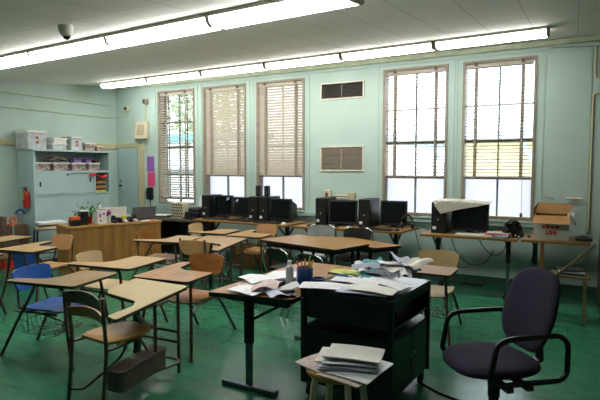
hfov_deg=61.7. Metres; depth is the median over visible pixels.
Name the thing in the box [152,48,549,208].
trim
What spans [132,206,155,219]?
laptop
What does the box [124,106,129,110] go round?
wall sensor
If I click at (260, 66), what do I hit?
ceiling light
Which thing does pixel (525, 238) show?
table
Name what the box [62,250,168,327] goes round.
student desk
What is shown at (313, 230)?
chair
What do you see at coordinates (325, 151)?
air vent
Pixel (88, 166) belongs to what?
tub
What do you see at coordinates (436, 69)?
window blind
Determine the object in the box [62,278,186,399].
desk
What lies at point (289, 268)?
spray bottle
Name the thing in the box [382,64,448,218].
window
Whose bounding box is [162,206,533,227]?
trim
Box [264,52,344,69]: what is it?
ceiling light
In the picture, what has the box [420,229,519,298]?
table
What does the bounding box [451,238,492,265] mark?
power cable
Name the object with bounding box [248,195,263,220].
computer tower
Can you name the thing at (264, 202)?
computer tower
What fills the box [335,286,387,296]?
paper sheet
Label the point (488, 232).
magazine
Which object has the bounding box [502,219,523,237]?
case
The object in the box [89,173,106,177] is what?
cloth
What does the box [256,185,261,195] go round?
speaker
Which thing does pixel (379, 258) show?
paper sheet
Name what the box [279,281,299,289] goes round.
paper sheet
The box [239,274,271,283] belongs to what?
paper sheet
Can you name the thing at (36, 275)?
student desk
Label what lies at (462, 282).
power strip
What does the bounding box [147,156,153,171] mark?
card
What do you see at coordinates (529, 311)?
office chair
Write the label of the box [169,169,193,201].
shed
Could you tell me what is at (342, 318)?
cart
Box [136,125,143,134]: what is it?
grille
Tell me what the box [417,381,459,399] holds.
cable
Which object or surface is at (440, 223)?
computer tower
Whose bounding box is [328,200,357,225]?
computer monitor
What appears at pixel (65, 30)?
dome camera
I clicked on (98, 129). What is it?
wall
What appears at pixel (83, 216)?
storage jar
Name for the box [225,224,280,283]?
student desk
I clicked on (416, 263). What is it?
paper sheet
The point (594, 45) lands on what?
conduit
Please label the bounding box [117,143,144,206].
trim
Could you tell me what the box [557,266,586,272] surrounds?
workbook
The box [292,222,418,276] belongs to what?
table
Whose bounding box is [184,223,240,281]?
student desk
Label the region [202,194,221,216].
computer tower
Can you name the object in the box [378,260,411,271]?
paper sheet
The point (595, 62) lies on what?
conduit
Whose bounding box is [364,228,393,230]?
tray
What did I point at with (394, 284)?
paper sheet
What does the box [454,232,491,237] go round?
keyboard
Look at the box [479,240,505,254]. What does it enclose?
power cable
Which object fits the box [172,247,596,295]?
baseboard
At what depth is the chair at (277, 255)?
5.62 m
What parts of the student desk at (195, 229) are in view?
backrest, leg, leg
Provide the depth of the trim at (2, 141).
9.63 m
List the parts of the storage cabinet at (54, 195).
sliding door, sliding door, sliding door, sliding door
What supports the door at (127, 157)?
in the wall at (352, 121)
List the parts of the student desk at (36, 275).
leg, backrest, leg, seat, seat frame, leg, leg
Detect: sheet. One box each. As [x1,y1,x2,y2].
[199,196,201,206]
[228,284,263,295]
[237,282,265,292]
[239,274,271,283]
[250,279,282,291]
[263,287,289,297]
[265,270,296,278]
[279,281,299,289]
[298,282,349,289]
[327,269,358,273]
[331,276,379,284]
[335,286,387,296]
[344,284,400,295]
[351,263,384,268]
[354,260,373,271]
[357,270,384,277]
[362,256,382,269]
[365,268,405,278]
[368,277,414,289]
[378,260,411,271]
[380,264,410,271]
[390,251,421,271]
[398,257,434,269]
[398,268,412,278]
[433,199,493,213]
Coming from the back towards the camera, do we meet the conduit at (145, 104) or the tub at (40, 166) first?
the conduit at (145, 104)
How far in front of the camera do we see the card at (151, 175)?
9.73 m
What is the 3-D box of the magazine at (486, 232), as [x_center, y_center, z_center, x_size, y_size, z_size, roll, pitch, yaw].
[2.422,0.414,6.179,0.267,0.014,0.209,2,4,28]
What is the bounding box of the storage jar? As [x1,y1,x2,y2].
[78,211,87,224]
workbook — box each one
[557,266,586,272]
[557,271,585,276]
[559,270,584,274]
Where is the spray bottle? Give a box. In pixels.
[286,260,293,283]
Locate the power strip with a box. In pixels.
[461,281,483,285]
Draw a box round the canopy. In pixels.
[168,134,230,166]
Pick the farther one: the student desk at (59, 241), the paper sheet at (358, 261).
the student desk at (59, 241)
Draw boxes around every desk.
[0,234,86,311]
[0,235,31,265]
[0,253,6,314]
[0,263,119,370]
[55,219,161,274]
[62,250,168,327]
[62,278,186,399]
[131,229,203,285]
[132,253,236,362]
[153,217,210,252]
[179,235,246,304]
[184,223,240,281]
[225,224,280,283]
[408,249,461,345]
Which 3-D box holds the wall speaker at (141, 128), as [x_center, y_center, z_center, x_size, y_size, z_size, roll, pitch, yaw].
[-3.063,-1.345,9.715,0.300,0.344,0.114,2,4,28]
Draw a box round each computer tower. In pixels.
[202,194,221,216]
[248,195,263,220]
[259,196,279,220]
[315,197,335,224]
[358,198,379,227]
[431,202,451,233]
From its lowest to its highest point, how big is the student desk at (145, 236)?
0.773 m
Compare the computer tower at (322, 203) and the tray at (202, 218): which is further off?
the tray at (202, 218)
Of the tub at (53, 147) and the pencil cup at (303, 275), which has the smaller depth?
the pencil cup at (303, 275)
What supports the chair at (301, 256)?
on the floor
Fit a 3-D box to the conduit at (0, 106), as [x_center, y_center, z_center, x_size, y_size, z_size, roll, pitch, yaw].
[-5.787,-1.420,5.896,0.330,0.147,9.383,2,4,28]
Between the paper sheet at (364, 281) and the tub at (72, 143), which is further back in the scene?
the tub at (72, 143)
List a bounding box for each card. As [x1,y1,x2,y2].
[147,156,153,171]
[147,172,154,185]
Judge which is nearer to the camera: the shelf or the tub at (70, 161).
the shelf
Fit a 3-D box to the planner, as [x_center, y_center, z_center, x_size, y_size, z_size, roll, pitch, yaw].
[-2.673,0.302,7.895,0.044,0.080,0.130,-3,5,-41]
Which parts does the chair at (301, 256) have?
leg, backrest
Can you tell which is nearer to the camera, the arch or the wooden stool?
the wooden stool
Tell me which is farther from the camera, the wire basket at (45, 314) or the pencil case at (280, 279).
the wire basket at (45, 314)
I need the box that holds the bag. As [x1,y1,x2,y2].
[575,235,592,241]
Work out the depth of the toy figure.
8.06 m
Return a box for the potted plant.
[72,203,106,223]
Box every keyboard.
[202,217,228,219]
[227,218,253,221]
[253,220,281,224]
[361,227,393,230]
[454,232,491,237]
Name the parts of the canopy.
post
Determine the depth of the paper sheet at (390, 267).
3.64 m
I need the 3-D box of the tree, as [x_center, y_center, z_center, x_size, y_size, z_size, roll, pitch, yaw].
[-5.747,-3.856,30.160,5.306,7.922,5.349,-1,4,-11]
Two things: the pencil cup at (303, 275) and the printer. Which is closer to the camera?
the pencil cup at (303, 275)
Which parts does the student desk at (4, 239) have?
seat, leg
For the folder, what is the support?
on the desk at (115, 242)
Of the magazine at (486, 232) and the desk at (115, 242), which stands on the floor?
the desk at (115, 242)
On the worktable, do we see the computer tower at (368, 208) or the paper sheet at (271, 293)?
the paper sheet at (271, 293)
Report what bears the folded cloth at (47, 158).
on the tub at (53, 166)
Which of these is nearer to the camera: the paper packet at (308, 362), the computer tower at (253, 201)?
the paper packet at (308, 362)
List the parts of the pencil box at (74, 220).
lid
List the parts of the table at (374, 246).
leg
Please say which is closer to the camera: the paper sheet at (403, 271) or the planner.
the paper sheet at (403, 271)
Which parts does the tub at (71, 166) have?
craft tub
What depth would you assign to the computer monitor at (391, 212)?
7.08 m
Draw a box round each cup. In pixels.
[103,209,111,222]
[296,265,324,287]
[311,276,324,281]
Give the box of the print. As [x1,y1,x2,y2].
[542,225,558,228]
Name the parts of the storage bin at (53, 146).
lid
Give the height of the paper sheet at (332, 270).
0.020 m
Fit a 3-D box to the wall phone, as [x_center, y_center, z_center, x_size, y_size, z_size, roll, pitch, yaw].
[-2.922,0.025,9.730,0.140,0.540,0.107,2,4,28]
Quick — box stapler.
[277,289,296,297]
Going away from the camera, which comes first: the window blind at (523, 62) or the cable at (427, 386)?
the cable at (427, 386)
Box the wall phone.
[146,187,153,205]
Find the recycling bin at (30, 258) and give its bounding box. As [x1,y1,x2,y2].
[12,252,35,269]
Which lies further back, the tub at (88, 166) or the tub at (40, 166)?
the tub at (88, 166)
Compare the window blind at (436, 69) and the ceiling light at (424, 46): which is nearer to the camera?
the ceiling light at (424, 46)
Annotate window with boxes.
[156,88,195,206]
[202,83,245,196]
[256,78,304,212]
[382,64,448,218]
[461,55,537,223]
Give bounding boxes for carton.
[233,243,267,267]
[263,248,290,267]
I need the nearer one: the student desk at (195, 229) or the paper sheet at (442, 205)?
the paper sheet at (442, 205)
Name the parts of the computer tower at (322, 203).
panel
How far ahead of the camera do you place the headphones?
6.94 m
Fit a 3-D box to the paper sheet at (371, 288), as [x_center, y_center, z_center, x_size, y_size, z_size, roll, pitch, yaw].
[0.481,0.578,3.300,0.340,0.017,0.180,3,5,33]
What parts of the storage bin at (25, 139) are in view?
lid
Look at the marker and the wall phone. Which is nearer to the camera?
the marker
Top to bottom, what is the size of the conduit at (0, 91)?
0.014 m
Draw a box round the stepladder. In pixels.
[551,244,595,323]
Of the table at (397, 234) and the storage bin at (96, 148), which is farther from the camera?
the storage bin at (96, 148)
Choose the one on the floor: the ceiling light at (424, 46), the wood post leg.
the wood post leg
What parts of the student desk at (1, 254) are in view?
leg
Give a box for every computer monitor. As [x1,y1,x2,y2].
[214,195,233,217]
[233,197,248,218]
[270,198,296,222]
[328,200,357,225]
[380,200,407,227]
[451,204,489,233]
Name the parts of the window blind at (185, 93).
rail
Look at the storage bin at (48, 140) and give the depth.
8.55 m
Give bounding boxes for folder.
[96,207,126,217]
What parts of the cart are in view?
post, panel, post, door, rail, panel, door, post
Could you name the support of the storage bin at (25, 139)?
on the storage cabinet at (54, 195)
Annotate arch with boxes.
[15,209,24,223]
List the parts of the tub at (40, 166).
lid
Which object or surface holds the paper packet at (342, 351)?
on the paper packet at (326, 360)
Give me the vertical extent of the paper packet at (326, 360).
0.009 m
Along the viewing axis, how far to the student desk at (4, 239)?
6.61 m
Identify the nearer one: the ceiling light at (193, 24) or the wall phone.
the ceiling light at (193, 24)
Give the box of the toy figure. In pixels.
[8,217,17,225]
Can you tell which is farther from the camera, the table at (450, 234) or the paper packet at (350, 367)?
the table at (450, 234)
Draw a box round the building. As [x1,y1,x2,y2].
[389,129,532,216]
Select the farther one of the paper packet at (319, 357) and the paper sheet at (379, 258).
the paper sheet at (379, 258)
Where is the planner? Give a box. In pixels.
[127,216,132,221]
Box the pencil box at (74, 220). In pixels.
[68,216,80,226]
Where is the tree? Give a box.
[170,91,243,144]
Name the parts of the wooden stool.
leg, seat, leg, leg, leg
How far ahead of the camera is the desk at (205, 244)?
6.16 m
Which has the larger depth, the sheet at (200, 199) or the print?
the sheet at (200, 199)
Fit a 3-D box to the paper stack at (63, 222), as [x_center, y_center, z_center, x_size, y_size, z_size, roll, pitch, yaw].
[-3.990,0.371,8.035,0.400,0.020,0.280,-3,5,-41]
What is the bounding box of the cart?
[301,274,430,399]
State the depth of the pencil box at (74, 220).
7.30 m
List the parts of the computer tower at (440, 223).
panel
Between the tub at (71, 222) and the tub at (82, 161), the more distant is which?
the tub at (82, 161)
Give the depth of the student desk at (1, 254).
5.43 m
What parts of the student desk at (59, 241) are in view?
leg, leg, seat, seat frame, backrest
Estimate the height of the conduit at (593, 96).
1.712 m
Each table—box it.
[32,228,56,253]
[193,216,306,262]
[260,234,368,271]
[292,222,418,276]
[312,236,400,266]
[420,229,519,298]
[521,233,590,266]
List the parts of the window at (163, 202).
pane, sill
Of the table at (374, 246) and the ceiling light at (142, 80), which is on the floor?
the table at (374, 246)
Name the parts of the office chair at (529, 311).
armrest, seat, seat plate, armrest, backrest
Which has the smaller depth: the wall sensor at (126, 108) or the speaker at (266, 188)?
the speaker at (266, 188)
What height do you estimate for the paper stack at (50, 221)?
0.020 m
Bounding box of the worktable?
[209,261,357,396]
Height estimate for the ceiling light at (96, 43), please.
0.130 m
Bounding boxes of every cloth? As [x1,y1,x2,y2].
[43,157,66,160]
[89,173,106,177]
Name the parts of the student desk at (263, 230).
leg, leg, seat, leg, backrest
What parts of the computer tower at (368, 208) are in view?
panel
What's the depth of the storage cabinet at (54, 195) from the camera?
8.55 m
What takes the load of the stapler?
on the worktable
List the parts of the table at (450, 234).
leg, leg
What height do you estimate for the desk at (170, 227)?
0.700 m
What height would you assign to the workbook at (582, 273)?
0.018 m
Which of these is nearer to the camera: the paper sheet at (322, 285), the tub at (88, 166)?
the paper sheet at (322, 285)
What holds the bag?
on the table at (525, 238)
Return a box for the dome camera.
[58,24,72,39]
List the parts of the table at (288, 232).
leg, leg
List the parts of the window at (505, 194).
sill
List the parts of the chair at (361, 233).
seat, backrest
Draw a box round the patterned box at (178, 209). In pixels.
[171,202,188,218]
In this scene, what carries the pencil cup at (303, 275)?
on the worktable
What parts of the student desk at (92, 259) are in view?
backrest, seat frame, seat, leg, leg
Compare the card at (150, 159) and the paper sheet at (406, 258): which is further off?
the card at (150, 159)
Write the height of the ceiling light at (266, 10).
0.130 m
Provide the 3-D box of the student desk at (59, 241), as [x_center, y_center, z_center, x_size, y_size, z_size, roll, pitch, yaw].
[-3.052,0.825,5.995,0.586,0.773,0.872,1,4,18]
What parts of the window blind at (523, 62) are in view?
rail, pull cord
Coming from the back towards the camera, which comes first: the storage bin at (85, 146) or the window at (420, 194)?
the storage bin at (85, 146)
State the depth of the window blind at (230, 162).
8.87 m
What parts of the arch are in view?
stem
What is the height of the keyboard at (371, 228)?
0.026 m
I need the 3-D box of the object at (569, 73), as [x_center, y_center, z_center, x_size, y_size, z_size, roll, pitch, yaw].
[3.344,-0.349,6.316,0.500,3.020,0.071,2,4,28]
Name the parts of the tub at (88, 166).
craft tub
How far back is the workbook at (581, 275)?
5.19 m
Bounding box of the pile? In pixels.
[155,214,170,217]
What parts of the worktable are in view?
leg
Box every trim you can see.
[0,139,117,148]
[114,35,599,90]
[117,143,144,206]
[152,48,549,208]
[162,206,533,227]
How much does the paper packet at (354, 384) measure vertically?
0.009 m
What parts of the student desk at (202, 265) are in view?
leg, seat frame, leg, seat, leg, backrest, leg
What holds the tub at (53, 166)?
in the storage cabinet at (54, 195)
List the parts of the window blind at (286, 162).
rail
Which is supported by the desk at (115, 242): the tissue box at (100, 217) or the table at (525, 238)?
the tissue box at (100, 217)
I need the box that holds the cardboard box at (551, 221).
[532,202,575,240]
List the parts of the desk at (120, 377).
leg, leg, seat frame, seat, leg, post, leg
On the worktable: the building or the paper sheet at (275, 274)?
the paper sheet at (275, 274)
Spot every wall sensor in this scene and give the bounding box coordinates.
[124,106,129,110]
[142,99,147,103]
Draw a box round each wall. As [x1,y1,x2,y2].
[0,82,117,224]
[116,34,599,286]
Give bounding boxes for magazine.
[485,232,506,235]
[487,231,510,234]
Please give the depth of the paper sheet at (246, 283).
3.83 m
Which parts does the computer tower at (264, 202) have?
panel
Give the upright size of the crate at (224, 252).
0.250 m
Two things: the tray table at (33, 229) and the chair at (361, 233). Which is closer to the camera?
the chair at (361, 233)
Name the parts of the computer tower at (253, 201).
panel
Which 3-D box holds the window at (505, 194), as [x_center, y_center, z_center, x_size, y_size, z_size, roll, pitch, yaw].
[2.664,-0.789,6.755,0.980,2.160,0.220,2,4,28]
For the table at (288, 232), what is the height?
0.740 m
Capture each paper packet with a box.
[295,353,322,372]
[314,347,329,361]
[316,370,363,387]
[317,362,372,372]
[318,362,374,371]
[321,348,377,367]
[322,343,384,363]
[325,360,392,384]
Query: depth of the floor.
4.31 m
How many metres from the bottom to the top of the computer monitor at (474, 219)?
0.398 m
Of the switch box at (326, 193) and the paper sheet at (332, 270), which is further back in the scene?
the switch box at (326, 193)
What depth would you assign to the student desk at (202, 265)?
4.51 m
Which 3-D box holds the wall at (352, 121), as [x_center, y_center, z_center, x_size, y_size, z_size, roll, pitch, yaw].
[1.333,-0.554,7.580,11.810,3.300,0.250,2,4,28]
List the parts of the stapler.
arm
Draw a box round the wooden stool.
[306,368,367,399]
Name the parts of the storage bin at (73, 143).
lid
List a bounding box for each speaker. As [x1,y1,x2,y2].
[134,121,148,139]
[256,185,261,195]
[264,186,269,195]
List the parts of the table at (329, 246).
leg, leg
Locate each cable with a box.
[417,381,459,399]
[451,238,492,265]
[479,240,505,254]
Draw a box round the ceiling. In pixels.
[0,0,599,85]
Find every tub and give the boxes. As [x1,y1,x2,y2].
[36,162,50,170]
[46,145,65,149]
[50,162,68,170]
[66,138,81,150]
[68,158,85,170]
[68,220,80,226]
[69,160,80,162]
[81,159,99,170]
[81,160,91,162]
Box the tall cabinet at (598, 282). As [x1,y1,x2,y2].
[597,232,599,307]
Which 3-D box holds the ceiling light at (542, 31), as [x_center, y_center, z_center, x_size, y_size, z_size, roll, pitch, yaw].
[2.134,-1.810,5.636,1.190,0.130,0.262,2,4,32]
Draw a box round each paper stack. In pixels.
[34,220,66,223]
[35,222,66,225]
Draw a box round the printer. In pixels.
[182,207,202,218]
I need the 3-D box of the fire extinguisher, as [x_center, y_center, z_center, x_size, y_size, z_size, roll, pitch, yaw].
[-4.459,-0.040,8.159,0.114,0.338,0.099,-2,4,-26]
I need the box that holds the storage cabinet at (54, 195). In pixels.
[16,149,111,263]
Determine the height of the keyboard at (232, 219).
0.026 m
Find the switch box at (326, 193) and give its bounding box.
[323,190,354,199]
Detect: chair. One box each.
[254,247,292,315]
[286,252,325,317]
[299,224,336,263]
[335,227,373,265]
[440,267,570,399]
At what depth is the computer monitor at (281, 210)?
7.74 m
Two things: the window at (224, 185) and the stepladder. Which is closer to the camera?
the stepladder
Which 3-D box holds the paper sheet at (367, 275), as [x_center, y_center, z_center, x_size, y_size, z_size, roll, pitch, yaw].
[0.545,0.541,3.731,0.200,0.033,0.270,-1,4,-11]
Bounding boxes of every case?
[274,278,295,285]
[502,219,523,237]
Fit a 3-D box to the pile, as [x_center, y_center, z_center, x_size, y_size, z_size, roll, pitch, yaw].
[-2.471,0.281,9.004,0.320,0.045,0.240,1,4,18]
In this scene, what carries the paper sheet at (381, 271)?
on the paper sheet at (367, 275)
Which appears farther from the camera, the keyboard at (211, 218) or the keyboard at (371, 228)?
the keyboard at (211, 218)
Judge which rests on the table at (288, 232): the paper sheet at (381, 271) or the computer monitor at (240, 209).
the computer monitor at (240, 209)
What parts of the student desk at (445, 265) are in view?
seat frame, backrest, seat, leg, leg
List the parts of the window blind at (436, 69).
rail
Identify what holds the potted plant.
on the desk at (115, 242)
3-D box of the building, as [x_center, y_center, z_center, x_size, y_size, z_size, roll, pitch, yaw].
[12.302,-1.030,21.063,17.500,3.536,7.200,2,4,28]
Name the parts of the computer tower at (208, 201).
panel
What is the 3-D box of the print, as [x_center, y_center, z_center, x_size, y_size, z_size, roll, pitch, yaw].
[2.939,0.317,5.890,0.180,0.035,0.002,2,4,25]
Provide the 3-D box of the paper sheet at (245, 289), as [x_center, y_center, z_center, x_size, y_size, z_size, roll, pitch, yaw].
[-0.363,0.643,3.616,0.280,0.011,0.200,4,5,43]
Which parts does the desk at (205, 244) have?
leg, backrest, leg, leg, post, leg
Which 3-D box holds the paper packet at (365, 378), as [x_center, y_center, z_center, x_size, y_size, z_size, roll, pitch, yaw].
[0.293,0.819,2.444,0.220,0.009,0.290,3,5,34]
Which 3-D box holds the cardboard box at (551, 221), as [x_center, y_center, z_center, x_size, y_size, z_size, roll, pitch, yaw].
[3.030,0.254,5.994,0.461,0.416,0.534,2,4,25]
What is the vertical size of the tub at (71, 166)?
0.215 m
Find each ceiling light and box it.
[0,50,42,68]
[27,34,123,60]
[100,77,154,88]
[104,13,223,47]
[146,70,202,82]
[200,62,269,76]
[206,0,364,29]
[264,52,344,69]
[341,40,436,60]
[434,26,549,49]
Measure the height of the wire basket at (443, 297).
0.188 m
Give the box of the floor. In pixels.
[0,251,599,399]
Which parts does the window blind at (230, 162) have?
rail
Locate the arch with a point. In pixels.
(22, 210)
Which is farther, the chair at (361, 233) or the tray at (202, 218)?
the tray at (202, 218)
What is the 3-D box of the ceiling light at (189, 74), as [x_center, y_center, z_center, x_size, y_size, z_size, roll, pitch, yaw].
[-2.003,-2.010,8.195,1.190,0.130,0.262,2,4,32]
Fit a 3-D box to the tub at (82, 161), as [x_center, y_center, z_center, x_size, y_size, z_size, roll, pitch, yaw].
[-3.913,-0.709,9.198,0.170,0.055,0.120,2,4,28]
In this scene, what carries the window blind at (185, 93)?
attached to the window at (163, 202)
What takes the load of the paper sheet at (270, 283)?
on the paper sheet at (245, 289)
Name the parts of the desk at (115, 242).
panel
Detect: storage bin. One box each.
[14,130,46,148]
[46,138,66,142]
[46,143,66,149]
[61,137,82,150]
[82,142,94,150]
[94,146,102,150]
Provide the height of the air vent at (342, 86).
0.260 m
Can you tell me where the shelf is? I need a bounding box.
[305,274,428,305]
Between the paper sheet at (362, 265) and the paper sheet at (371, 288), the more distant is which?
the paper sheet at (362, 265)
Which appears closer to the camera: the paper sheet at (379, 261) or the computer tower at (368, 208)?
the paper sheet at (379, 261)
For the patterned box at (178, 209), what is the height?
0.270 m
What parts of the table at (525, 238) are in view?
leg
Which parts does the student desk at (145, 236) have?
leg, backrest, seat frame, seat, leg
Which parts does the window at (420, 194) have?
sill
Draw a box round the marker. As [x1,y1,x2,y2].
[337,273,352,276]
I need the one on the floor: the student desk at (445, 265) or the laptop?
the student desk at (445, 265)
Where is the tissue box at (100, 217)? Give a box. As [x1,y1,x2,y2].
[93,204,106,223]
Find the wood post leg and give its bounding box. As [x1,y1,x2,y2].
[540,243,543,268]
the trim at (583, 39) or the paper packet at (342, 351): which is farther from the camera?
the trim at (583, 39)
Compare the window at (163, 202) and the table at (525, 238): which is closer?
the table at (525, 238)
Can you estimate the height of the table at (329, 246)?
0.735 m
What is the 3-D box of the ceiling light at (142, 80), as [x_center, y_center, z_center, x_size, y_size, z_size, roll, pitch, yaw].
[-3.037,-2.060,8.835,1.190,0.130,0.262,2,4,32]
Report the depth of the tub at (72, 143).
8.83 m
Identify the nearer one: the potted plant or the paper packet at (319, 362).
the paper packet at (319, 362)
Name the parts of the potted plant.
pot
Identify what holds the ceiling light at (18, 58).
attached to the ceiling
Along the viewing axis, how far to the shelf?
3.34 m
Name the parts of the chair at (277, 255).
leg, backrest, seat, leg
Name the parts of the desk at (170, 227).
panel, panel, panel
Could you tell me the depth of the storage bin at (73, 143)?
8.84 m
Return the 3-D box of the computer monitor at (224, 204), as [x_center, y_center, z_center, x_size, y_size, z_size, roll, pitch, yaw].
[-1.281,0.106,8.515,0.340,0.379,0.180,1,4,20]
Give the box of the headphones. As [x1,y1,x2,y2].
[401,214,413,228]
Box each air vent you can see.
[320,80,363,100]
[320,145,363,170]
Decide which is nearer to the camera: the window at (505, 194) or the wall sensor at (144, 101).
the window at (505, 194)
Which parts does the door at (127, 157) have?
lock plate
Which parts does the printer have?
scanner lid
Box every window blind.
[160,90,193,199]
[205,86,243,176]
[259,80,301,176]
[385,66,445,178]
[465,58,533,217]
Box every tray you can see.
[202,218,228,219]
[227,220,253,221]
[253,222,281,224]
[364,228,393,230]
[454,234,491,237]
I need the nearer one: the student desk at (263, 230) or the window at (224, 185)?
the student desk at (263, 230)
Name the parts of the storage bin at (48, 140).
lid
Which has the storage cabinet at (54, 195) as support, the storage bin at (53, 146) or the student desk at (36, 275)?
the storage bin at (53, 146)
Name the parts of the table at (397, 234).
leg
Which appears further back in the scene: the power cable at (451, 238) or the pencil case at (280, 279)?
the power cable at (451, 238)
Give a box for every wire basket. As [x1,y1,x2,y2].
[21,312,81,336]
[422,294,452,317]
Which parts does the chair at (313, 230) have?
seat, backrest, leg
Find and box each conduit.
[0,91,107,105]
[0,106,127,117]
[145,104,146,153]
[550,45,599,48]
[587,92,599,230]
[594,45,599,78]
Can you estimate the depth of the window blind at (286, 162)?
8.32 m
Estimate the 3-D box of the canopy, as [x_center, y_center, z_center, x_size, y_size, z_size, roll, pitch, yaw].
[-5.071,-1.090,22.073,8.000,3.450,2.000,2,4,28]
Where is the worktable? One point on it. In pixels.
(319, 269)
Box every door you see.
[118,147,138,216]
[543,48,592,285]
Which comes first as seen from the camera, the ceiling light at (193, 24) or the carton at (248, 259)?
the ceiling light at (193, 24)
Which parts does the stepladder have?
rail, leg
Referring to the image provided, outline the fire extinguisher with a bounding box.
[21,187,29,207]
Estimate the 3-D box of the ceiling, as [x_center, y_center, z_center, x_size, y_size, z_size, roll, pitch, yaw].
[-1.206,-1.286,2.846,11.910,1.276,10.990,2,4,28]

